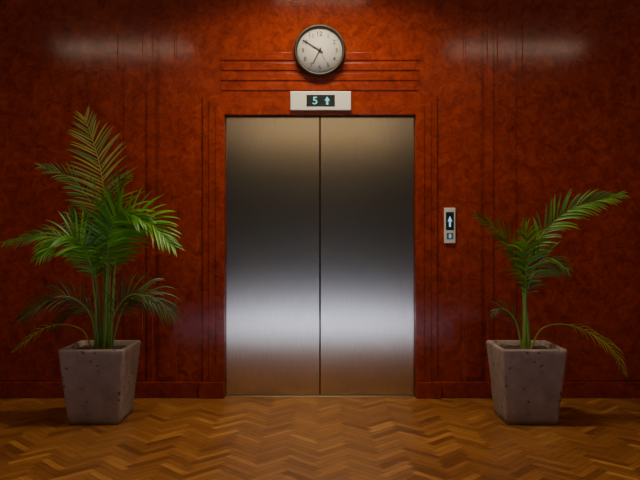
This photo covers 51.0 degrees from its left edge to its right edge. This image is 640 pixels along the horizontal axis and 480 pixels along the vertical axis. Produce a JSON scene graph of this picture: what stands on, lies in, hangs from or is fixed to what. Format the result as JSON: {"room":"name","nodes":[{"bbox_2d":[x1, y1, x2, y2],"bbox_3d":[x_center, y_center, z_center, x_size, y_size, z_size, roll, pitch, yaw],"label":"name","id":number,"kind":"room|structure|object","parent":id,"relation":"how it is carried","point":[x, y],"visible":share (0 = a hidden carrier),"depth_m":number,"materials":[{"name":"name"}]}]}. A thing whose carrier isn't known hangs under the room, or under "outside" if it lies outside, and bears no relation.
{"room":"elevator lobby","nodes":[
{"label":"elevator lobby","id":0,"kind":"room"},
{"bbox_2d":[58,340,140,424],"bbox_3d":[-1.442,0.933,4.420,0.419,0.484,0.420,0,0,0],"label":"planter","id":1,"kind":"object","parent":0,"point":[99,378],"depth_m":4.24,"materials":[{"name":"concrete"}]},
{"bbox_2d":[0,398,639,479],"bbox_3d":[0.000,1.225,-0.475,6.800,0.100,11.250,0,0,0],"label":"floor","id":2,"kind":"structure","parent":0,"point":[162,438],"depth_m":3.89,"materials":[{"name":"brown wood"}]},
{"bbox_2d":[1,106,184,424],"bbox_3d":[-1.472,0.154,4.340,1.220,2.041,0.579,0,0,0],"label":"potted palm","id":3,"kind":"object","parent":2,"relation":"on","point":[99,375],"visible":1,"depth_m":4.32,"materials":[{"name":"plant"}]},
{"bbox_2d":[472,188,628,424],"bbox_3d":[1.491,0.416,4.415,1.032,1.518,0.426,0,0,0],"label":"potted palm","id":4,"kind":"object","parent":2,"relation":"on","point":[527,375],"visible":1,"depth_m":4.32,"materials":[{"name":"concrete"}]},
{"bbox_2d":[0,0,639,397],"bbox_3d":[0.000,-0.525,5.075,6.600,3.400,0.150,0,0,0],"label":"wall","id":5,"kind":"structure","parent":0,"point":[206,29],"depth_m":5.00,"materials":[{"name":"brown wood"}]},
{"bbox_2d":[0,0,176,380],"bbox_3d":[-2.174,-0.583,4.995,2.213,3.265,0.011,0,0,0],"label":"wall panel","id":6,"kind":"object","parent":5,"relation":"attached to","point":[59,58],"depth_m":4.99,"materials":[{"name":"brown wood"}]},
{"bbox_2d":[0,382,198,397],"bbox_3d":[-2.100,1.115,4.989,2.400,0.120,0.022,0,0,0],"label":"baseboard","id":7,"kind":"structure","parent":5,"relation":"attached to","point":[7,389],"depth_m":4.98,"materials":[{"name":"brown wood"}]},
{"bbox_2d":[226,117,319,394],"bbox_3d":[-0.356,0.121,5.062,0.706,2.092,0.035,0,0,0],"label":"panel","id":8,"kind":"object","parent":5,"relation":"attached to","point":[273,163],"visible":1,"depth_m":5.04,"materials":[{"name":"metal"}]},
{"bbox_2d":[198,96,441,398],"bbox_3d":[0.000,0.051,4.980,1.800,2.248,0.040,0,0,0],"label":"trim","id":9,"kind":"structure","parent":5,"relation":"attached to","point":[215,108],"depth_m":4.98,"materials":[{"name":"brown wood"}]},
{"bbox_2d":[221,53,418,89],"bbox_3d":[0.000,-1.256,4.997,1.480,0.282,0.007,0,0,0],"label":"trim","id":10,"kind":"structure","parent":5,"relation":"attached to","point":[224,56],"depth_m":4.99,"materials":[{"name":"brown wood"}]},
{"bbox_2d":[294,24,345,76],"bbox_3d":[-0.002,-1.403,4.965,0.384,0.384,0.055,0,0,0],"label":"wall clock","id":11,"kind":"object","parent":5,"relation":"attached to","point":[319,49],"visible":1,"depth_m":4.96,"materials":[{"name":"grey metal"}]},
{"bbox_2d":[225,395,414,397],"bbox_3d":[0.000,1.177,5.041,1.418,0.016,0.078,0,0,0],"label":"sill","id":12,"kind":"structure","parent":5,"relation":"attached to","point":[226,396],"depth_m":5.01,"materials":[{"name":"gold metal"}]},
{"bbox_2d":[290,91,350,110],"bbox_3d":[0.005,-1.030,4.962,0.448,0.140,0.026,0,0,0],"label":"indicator","id":13,"kind":"object","parent":5,"relation":"attached to","point":[299,100],"visible":1,"depth_m":4.95,"materials":[{"name":"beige metal"}]},
{"bbox_2d":[320,117,413,394],"bbox_3d":[0.356,0.121,5.062,0.706,2.092,0.035,0,0,0],"label":"panel","id":14,"kind":"object","parent":5,"relation":"attached to","point":[367,163],"visible":1,"depth_m":5.04,"materials":[{"name":"metal"}]},
{"bbox_2d":[444,208,454,242],"bbox_3d":[0.966,-0.108,4.989,0.084,0.264,0.022,0,0,0],"label":"panel","id":15,"kind":"object","parent":5,"relation":"attached to","point":[449,213],"visible":1,"depth_m":4.98,"materials":[{"name":"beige metal"}]},
{"bbox_2d":[441,382,639,397],"bbox_3d":[2.100,1.115,4.989,2.400,0.120,0.022,0,0,0],"label":"baseboard","id":16,"kind":"structure","parent":5,"relation":"attached to","point":[449,389],"depth_m":4.98,"materials":[{"name":"brown wood"}]},
{"bbox_2d":[463,0,639,380],"bbox_3d":[2.174,-0.583,4.995,2.213,3.265,0.011,0,0,0],"label":"wall panel","id":17,"kind":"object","parent":5,"relation":"attached to","point":[581,58],"depth_m":4.99,"materials":[{"name":"brown wood"}]},
{"bbox_2d":[486,340,566,424],"bbox_3d":[1.352,0.933,4.420,0.420,0.484,0.417,0,0,0],"label":"planter","id":18,"kind":"object","parent":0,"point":[527,377],"depth_m":4.24,"materials":[{"name":"concrete"}]}
]}

